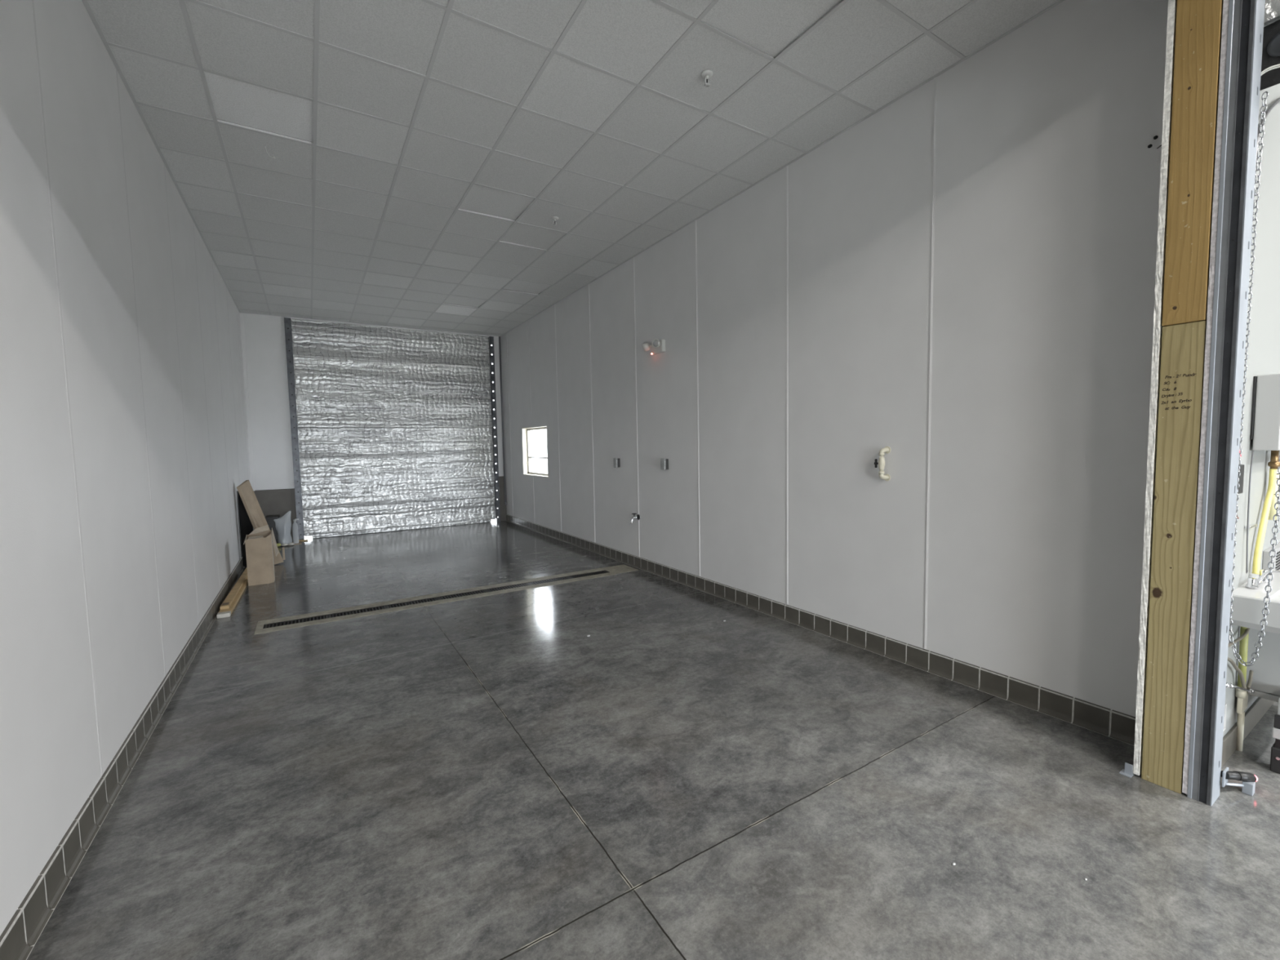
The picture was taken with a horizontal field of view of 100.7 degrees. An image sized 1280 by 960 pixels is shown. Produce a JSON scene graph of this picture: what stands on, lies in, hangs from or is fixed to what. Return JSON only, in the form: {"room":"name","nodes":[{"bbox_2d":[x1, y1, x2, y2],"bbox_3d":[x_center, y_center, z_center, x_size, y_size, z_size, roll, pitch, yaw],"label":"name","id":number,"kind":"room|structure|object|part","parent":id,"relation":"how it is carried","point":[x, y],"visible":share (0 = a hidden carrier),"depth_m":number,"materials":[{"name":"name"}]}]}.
{"room":"garage bay","nodes":[
{"label":"garage bay","id":0,"kind":"room"},
{"bbox_2d":[0,0,254,935],"bbox_3d":[-4.062,-0.615,4.699,0.200,4.012,10.633,-3,5,-32],"label":"wall","id":1,"kind":"structure","parent":0,"point":[126,446],"depth_m":2.57,"materials":[{"name":"white"}]},
{"bbox_3d":[-2.534,-0.560,2.336,0.001,3.862,0.022,-3,5,-32],"label":"panel molding","id":2,"kind":"part","parent":1,"relation":"part of","materials":[{"name":"white"}]},
{"bbox_2d":[0,555,244,959],"bbox_3d":[-3.968,1.311,4.857,0.029,0.145,10.620,-3,5,-32],"label":"baseboard","id":3,"kind":"structure","parent":1,"relation":"attached to","point":[24,928],"depth_m":2.29,"materials":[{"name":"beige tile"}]},
{"bbox_3d":[-3.210,-0.620,3.421,0.001,3.862,0.022,-3,5,-32],"label":"panel molding","id":4,"kind":"part","parent":1,"relation":"part of","materials":[{"name":"white"}]},
{"bbox_3d":[-3.887,-0.680,4.506,0.001,3.862,0.022,-3,5,-32],"label":"panel molding","id":5,"kind":"part","parent":1,"relation":"part of","materials":[{"name":"white"}]},
{"bbox_3d":[-4.564,-0.741,5.591,0.001,3.862,0.022,-3,5,-32],"label":"panel molding","id":6,"kind":"part","parent":1,"relation":"part of","materials":[{"name":"white"}]},
{"bbox_3d":[-5.240,-0.801,6.676,0.001,3.862,0.022,-3,5,-32],"label":"panel molding","id":7,"kind":"part","parent":1,"relation":"part of","materials":[{"name":"white"}]},
{"bbox_3d":[-5.917,-0.862,7.761,0.001,3.862,0.022,-3,5,-32],"label":"panel molding","id":8,"kind":"part","parent":1,"relation":"part of","materials":[{"name":"white"}]},
{"bbox_3d":[-6.593,-0.922,8.846,0.001,3.862,0.022,-3,5,-32],"label":"panel molding","id":9,"kind":"part","parent":1,"relation":"part of","materials":[{"name":"white"}]},
{"bbox_3d":[-6.786,-0.940,9.201,0.050,3.857,0.090,-3,5,-32],"label":"corner trim","id":10,"kind":"part","parent":1,"relation":"part of","materials":[{"name":"white"}]},
{"bbox_2d":[242,312,506,541],"bbox_3d":[-4.960,-1.139,10.493,4.529,4.312,0.212,-3,5,-32],"label":"wall","id":11,"kind":"structure","parent":0,"point":[264,335],"depth_m":9.42,"materials":[{"name":"white paint"}]},
{"bbox_2d":[284,317,500,540],"bbox_3d":[-4.711,-0.992,10.560,3.736,4.000,0.115,-3,5,-32],"label":"roller door","id":12,"kind":"structure","parent":11,"relation":"in","point":[393,429],"depth_m":10.45,"materials":[{"name":"metal"}]},
{"bbox_2d":[81,0,1065,336],"bbox_3d":[-2.157,-2.796,5.812,4.729,0.120,10.753,-3,5,-32],"label":"ceiling","id":13,"kind":"structure","parent":0,"point":[426,153],"depth_m":3.85,"materials":[{"name":"tile"}]},
{"bbox_2d":[551,216,558,225],"bbox_3d":[-0.891,-2.709,5.562,0.076,0.073,0.076,-3,5,-32],"label":"sprinkler","id":14,"kind":"object","parent":13,"relation":"attached to","point":[554,218],"visible":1,"depth_m":5.55,"materials":[{"name":"white metal"}]},
{"bbox_2d":[701,69,712,87],"bbox_3d":[0.434,-2.591,3.434,0.076,0.073,0.076,-3,5,-32],"label":"sprinkler","id":15,"kind":"object","parent":13,"relation":"attached to","point":[707,73],"visible":1,"depth_m":3.42,"materials":[{"name":"white metal"}]},
{"bbox_3d":[0.434,-2.586,3.434,0.020,0.056,0.038,2,5,35],"label":"frame","id":16,"kind":"part","parent":15,"relation":"part of","materials":[{"name":"white metal"}]},
{"bbox_2d":[26,520,1279,959],"bbox_3d":[-0.082,1.528,3.131,15.000,0.200,18.250,-3,5,-32],"label":"floor","id":17,"kind":"structure","parent":0,"point":[491,777],"depth_m":2.43,"materials":[{"name":"concrete"}]},
{"bbox_2d":[216,577,248,618],"bbox_3d":[-4.718,1.284,6.241,0.106,0.040,2.357,-3,4,-31],"label":"plank","id":18,"kind":"object","parent":17,"relation":"on","point":[224,613],"visible":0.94,"depth_m":5.51,"materials":[{"name":"beige wood"}]},
{"bbox_2d":[219,567,247,609],"bbox_3d":[-4.770,1.248,6.298,0.073,0.032,2.101,-3,4,-31],"label":"plank","id":19,"kind":"object","parent":18,"relation":"on","point":[228,602],"visible":0.89,"depth_m":5.93,"materials":[{"name":"brown wood"}]},
{"bbox_2d":[237,490,253,566],"bbox_3d":[-5.611,0.689,7.569,0.143,1.083,0.129,-5,5,-44],"label":"board","id":20,"kind":"object","parent":17,"relation":"on","point":[246,526],"visible":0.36,"depth_m":7.51,"materials":[{"name":"black"}]},
{"bbox_2d":[236,480,284,564],"bbox_3d":[-5.352,0.613,7.458,0.184,1.240,0.551,1,4,29],"label":"cardboard sheet","id":21,"kind":"object","parent":17,"relation":"on","point":[252,507],"visible":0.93,"depth_m":7.38,"materials":[{"name":"brown cardboard"}]},
{"bbox_2d":[243,524,279,586],"bbox_3d":[-4.713,0.928,6.616,0.338,0.700,0.310,-3,5,-32],"label":"carton","id":22,"kind":"object","parent":17,"relation":"on","point":[258,544],"visible":1,"depth_m":6.52,"materials":[{"name":"beige cardboard"}]},
{"bbox_2d":[265,515,280,543],"bbox_3d":[-6.430,0.879,9.312,0.220,0.500,0.320,-3,5,-32],"label":"crate","id":23,"kind":"object","parent":17,"relation":"on","point":[273,521],"visible":0.52,"depth_m":9.21,"materials":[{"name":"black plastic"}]},
{"bbox_2d":[288,541,302,544],"bbox_3d":[-6.122,1.118,9.341,0.270,0.008,0.300,-4,5,-35],"label":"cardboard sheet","id":24,"kind":"object","parent":17,"relation":"on","point":[296,542],"visible":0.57,"depth_m":9.38,"materials":[{"name":"grey cardboard"}]},
{"bbox_2d":[280,524,289,543],"bbox_3d":[-6.175,0.828,9.201,0.215,0.583,0.194,-1,4,7],"label":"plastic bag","id":25,"kind":"object","parent":24,"relation":"on","point":[285,528],"visible":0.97,"depth_m":9.18,"materials":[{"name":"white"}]},
{"bbox_2d":[254,564,638,634],"bbox_3d":[-1.837,1.361,6.000,4.060,0.192,0.435,-3,5,-32],"label":"drain","id":26,"kind":"object","parent":17,"relation":"in","point":[262,627],"visible":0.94,"depth_m":5.70,"materials":[{"name":"metal"}]},
{"bbox_2d":[1119,762,1134,777],"bbox_3d":[2.353,1.393,2.564,0.050,0.055,0.043,-3,5,-32],"label":"metal bracket","id":27,"kind":"object","parent":17,"relation":"on","point":[1128,770],"visible":1,"depth_m":2.55,"materials":[{"name":"grey metal"}]},
{"bbox_2d":[1141,320,1206,793],"bbox_3d":[2.418,0.369,2.408,0.037,2.116,0.136,-3,5,-32],"label":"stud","id":28,"kind":"object","parent":17,"relation":"on","point":[1183,345],"visible":0.99,"depth_m":2.39,"materials":[{"name":"brown wood"}]},
{"bbox_2d":[1161,0,1223,326],"bbox_3d":[2.383,-1.408,2.289,0.040,1.441,0.136,-3,5,-32],"label":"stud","id":29,"kind":"object","parent":28,"relation":"on","point":[1198,27],"visible":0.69,"depth_m":2.28,"materials":[{"name":"beige wood"}]},
{"bbox_2d":[1269,697,1279,773],"bbox_3d":[3.337,1.214,2.679,0.640,0.360,0.100,-3,5,-32],"label":"stand foot","id":30,"kind":"object","parent":17,"relation":"on","point":[1275,748],"visible":1,"depth_m":2.55,"materials":[{"name":"plastic"}]},
{"bbox_3d":[3.339,1.131,2.676,0.630,0.195,0.100,-3,5,-32],"label":"frame","id":31,"kind":"part","parent":30,"relation":"part of","materials":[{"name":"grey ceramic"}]},
{"bbox_3d":[3.095,1.263,2.561,0.060,0.046,0.030,-3,5,-32],"label":"stem","id":32,"kind":"part","parent":30,"relation":"part of","materials":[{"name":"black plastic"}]},
{"bbox_2d":[500,0,1168,716],"bbox_3d":[-0.102,-0.854,7.155,0.186,4.012,10.633,-3,5,-32],"label":"wall","id":33,"kind":"structure","parent":0,"point":[959,281],"depth_m":3.69,"materials":[{"name":"white paint"}]},
{"bbox_2d":[498,336,506,504],"bbox_3d":[-2.992,-1.272,11.553,0.042,3.642,0.058,-3,5,-32],"label":"conduit","id":34,"kind":"object","parent":33,"relation":"attached to","point":[505,502],"visible":1,"depth_m":11.54,"materials":[{"name":"grey metal"}]},
{"bbox_3d":[-2.752,-1.154,11.228,0.005,3.862,0.022,-3,5,-32],"label":"panel molding","id":35,"kind":"part","parent":33,"relation":"part of","materials":[{"name":"white"}]},
{"bbox_3d":[-2.076,-1.094,10.143,0.005,3.862,0.022,-3,5,-32],"label":"panel molding","id":36,"kind":"part","parent":33,"relation":"part of","materials":[{"name":"white"}]},
{"bbox_2d":[521,425,548,477],"bbox_3d":[-1.947,-0.545,10.125,0.162,0.930,1.313,-3,5,-32],"label":"window","id":37,"kind":"structure","parent":33,"relation":"in","point":[526,454],"depth_m":10.64,"materials":[{"name":"grey plastic"}]},
{"bbox_3d":[-1.399,-1.033,9.059,0.005,3.862,0.022,-3,5,-32],"label":"panel molding","id":38,"kind":"part","parent":33,"relation":"part of","materials":[{"name":"white"}]},
{"bbox_3d":[-0.723,-0.973,7.974,0.005,3.862,0.022,-3,5,-32],"label":"panel molding","id":39,"kind":"part","parent":33,"relation":"part of","materials":[{"name":"white"}]},
{"bbox_2d":[613,457,620,467],"bbox_3d":[-0.321,-0.238,7.340,0.066,0.134,0.086,-3,5,-32],"label":"outlet box","id":40,"kind":"object","parent":33,"relation":"attached to","point":[616,462],"visible":1,"depth_m":7.31,"materials":[{"name":"grey metal"}]},
{"bbox_2d":[630,513,640,523],"bbox_3d":[-0.067,0.498,6.934,0.139,0.129,0.072,-3,5,-32],"label":"tap","id":41,"kind":"object","parent":33,"relation":"attached to","point":[638,517],"visible":1,"depth_m":6.92,"materials":[{"name":"silver metal"}]},
{"bbox_3d":[-0.046,-0.912,6.889,0.005,3.862,0.022,-3,5,-32],"label":"panel molding","id":42,"kind":"part","parent":33,"relation":"part of","materials":[{"name":"white"}]},
{"bbox_2d":[642,338,665,355],"bbox_3d":[0.157,-1.589,6.364,0.145,0.149,0.333,-3,5,-32],"label":"emergency light","id":43,"kind":"object","parent":33,"relation":"attached to","point":[657,346],"visible":1,"depth_m":6.28,"materials":[{"name":"white plastic"}]},
{"bbox_2d":[660,458,668,470],"bbox_3d":[0.295,-0.191,6.352,0.066,0.134,0.086,-3,5,-32],"label":"outlet box","id":44,"kind":"object","parent":33,"relation":"attached to","point":[664,462],"visible":1,"depth_m":6.33,"materials":[{"name":"grey metal"}]},
{"bbox_3d":[0.631,-0.852,5.804,0.005,3.862,0.022,-3,5,-32],"label":"panel molding","id":45,"kind":"part","parent":33,"relation":"part of","materials":[{"name":"white"}]},
{"bbox_3d":[1.307,-0.791,4.719,0.005,3.862,0.022,-3,5,-32],"label":"panel molding","id":46,"kind":"part","parent":33,"relation":"part of","materials":[{"name":"white"}]},
{"bbox_2d":[506,514,1135,746],"bbox_3d":[-0.149,1.080,7.226,0.029,0.145,10.619,-3,5,-32],"label":"baseboard","id":47,"kind":"structure","parent":33,"relation":"attached to","point":[1118,726],"depth_m":3.85,"materials":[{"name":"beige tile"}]},
{"bbox_2d":[874,446,890,480],"bbox_3d":[1.796,-0.120,3.936,0.096,0.259,0.072,-2,4,-13],"label":"loop","id":48,"kind":"object","parent":33,"relation":"attached to","point":[881,463],"visible":1,"depth_m":3.91,"materials":[{"name":"beige plastic"}]},
{"bbox_3d":[1.759,-0.123,3.947,0.024,0.066,0.034,-3,5,-32],"label":"handle","id":49,"kind":"part","parent":48,"relation":"part of","materials":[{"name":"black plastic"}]},
{"bbox_3d":[1.984,-0.731,3.634,0.005,3.862,0.022,-3,5,-32],"label":"panel molding","id":50,"kind":"part","parent":33,"relation":"part of","materials":[{"name":"white"}]},
{"bbox_2d":[1133,0,1279,795],"bbox_3d":[0.890,-0.979,1.377,14.940,5.000,0.202,-3,5,-32],"label":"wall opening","id":51,"kind":"structure","parent":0,"point":[1264,337],"depth_m":2.52,"materials":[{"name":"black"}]},
{"bbox_2d":[1186,0,1265,806],"bbox_3d":[2.511,-0.348,2.276,0.136,3.560,0.076,-3,5,-32],"label":"rail","id":52,"kind":"object","parent":51,"relation":"attached to","point":[1246,17],"visible":1,"depth_m":2.24,"materials":[{"name":"grey metal"}]},
{"bbox_2d":[1220,767,1257,795],"bbox_3d":[2.715,1.364,2.406,0.212,0.120,0.052,-2,4,-8],"label":"sensor","id":53,"kind":"object","parent":52,"relation":"attached to","point":[1248,785],"visible":1,"depth_m":2.40,"materials":[{"name":"plastic"}]},
{"bbox_2d":[1236,445,1244,519],"bbox_3d":[2.844,0.014,2.521,0.160,0.346,0.018,-3,5,-32],"label":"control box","id":54,"kind":"object","parent":51,"relation":"attached to","point":[1242,466],"visible":0.47,"depth_m":2.53,"materials":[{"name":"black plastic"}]},
{"bbox_2d":[1221,697,1275,767],"bbox_3d":[4.969,1.215,3.917,5.567,0.130,0.012,-3,5,-32],"label":"baseboard","id":55,"kind":"structure","parent":51,"relation":"attached to","point":[1260,706],"depth_m":2.85,"materials":[{"name":"beige tile"}]},
{"bbox_2d":[1229,568,1279,702],"bbox_3d":[3.458,0.777,2.673,1.205,0.678,0.482,-3,5,-32],"label":"basin","id":56,"kind":"object","parent":51,"relation":"attached to","point":[1248,604],"visible":0.78,"depth_m":2.67,"materials":[{"name":"grey ceramic"}]},
{"bbox_2d":[1223,626,1254,751],"bbox_3d":[2.933,1.048,2.614,0.527,0.715,0.054,-3,5,-32],"label":"drain pipe","id":57,"kind":"object","parent":56,"relation":"attached to","point":[1242,691],"visible":0.72,"depth_m":2.69,"materials":[{"name":"beige plastic"}]},
{"bbox_3d":[2.806,1.131,2.568,0.230,0.220,0.005,-3,5,-32],"label":"wall plate","id":58,"kind":"part","parent":57,"relation":"part of","materials":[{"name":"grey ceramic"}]},
{"bbox_3d":[2.937,1.021,2.602,0.524,0.182,0.024,-3,4,-31],"label":"valve rod","id":59,"kind":"part","parent":57,"relation":"part of","materials":[{"name":"silver metal"}]},
{"bbox_2d":[1245,568,1279,589],"bbox_3d":[3.159,0.490,2.620,0.254,0.087,0.188,-3,5,-32],"label":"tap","id":60,"kind":"object","parent":56,"relation":"on","point":[1260,583],"depth_m":2.65,"materials":[{"name":"silver metal"}]},
{"bbox_3d":[3.588,0.883,2.835,0.825,0.439,0.339,-3,5,-32],"label":"panel","id":61,"kind":"part","parent":56,"relation":"part of","materials":[{"name":"grey ceramic"}]},
{"bbox_2d":[1249,373,1279,468],"bbox_3d":[3.382,-0.296,2.793,0.788,0.475,0.096,-3,5,-32],"label":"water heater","id":62,"kind":"object","parent":51,"relation":"attached to","point":[1264,433],"visible":0.97,"depth_m":2.59,"materials":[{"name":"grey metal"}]},
{"bbox_2d":[1244,450,1257,573],"bbox_3d":[3.086,0.158,2.678,0.158,0.616,0.021,-3,5,-32],"label":"tube","id":63,"kind":"object","parent":62,"relation":"attached to","point":[1247,526],"visible":1,"depth_m":2.64,"materials":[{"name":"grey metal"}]},
{"bbox_3d":[3.353,-0.375,2.822,0.778,0.310,0.008,-3,5,-32],"label":"plate","id":64,"kind":"part","parent":62,"relation":"part of","materials":[{"name":"black rubber"}]},
{"bbox_2d":[1252,468,1279,574],"bbox_3d":[3.290,0.213,2.788,0.285,0.538,0.035,-3,4,-31],"label":"pipe","id":65,"kind":"object","parent":62,"relation":"attached to","point":[1268,510],"visible":0.98,"depth_m":2.79,"materials":[{"name":"beige plastic"}]},
{"bbox_2d":[1255,97,1279,167],"bbox_3d":[2.988,-1.404,2.524,0.731,1.018,0.026,-3,5,-32],"label":"conduit","id":66,"kind":"object","parent":51,"relation":"attached to","point":[1274,103],"visible":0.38,"depth_m":2.40,"materials":[{"name":"grey metal"}]},
{"bbox_2d":[1260,0,1279,90],"bbox_3d":[2.843,-2.126,2.079,0.067,0.841,0.560,-3,5,-32],"label":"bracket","id":67,"kind":"object","parent":51,"relation":"attached to","point":[1271,35],"visible":0.68,"depth_m":2.30,"materials":[{"name":"metal"}]},
{"bbox_2d":[1228,91,1279,666],"bbox_3d":[2.814,-0.421,2.385,0.022,2.592,0.168,-3,5,-32],"label":"chain","id":68,"kind":"object","parent":67,"relation":"hanging from","point":[1256,190],"visible":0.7,"depth_m":2.41,"materials":[{"name":"silver metal"}]},
{"bbox_2d":[1261,63,1279,75],"bbox_3d":[2.747,-1.756,2.256,0.010,0.051,0.186,-4,5,-36],"label":"cable","id":69,"kind":"object","parent":67,"relation":"attached to","point":[1267,69],"visible":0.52,"depth_m":2.29,"materials":[{"name":"white plastic"}]},
{"bbox_2d":[1262,542,1279,570],"bbox_3d":[3.803,0.438,3.134,0.890,0.140,0.034,-3,5,-32],"label":"air vent","id":70,"kind":"object","parent":51,"relation":"in","point":[1266,558],"visible":0.63,"depth_m":2.92,"materials":[{"name":"grey plastic"}]},
{"label":"outside","id":71,"kind":"structure","parent":0,"visible":0},
{"bbox_2d":[304,457,547,537],"bbox_3d":[4.834,0.292,20.729,90.000,0.220,110.000,-3,5,-32],"label":"ground","id":72,"kind":"structure","parent":71,"point":[539,465],"depth_m":45.07,"materials":[{"name":"white"}]}
]}

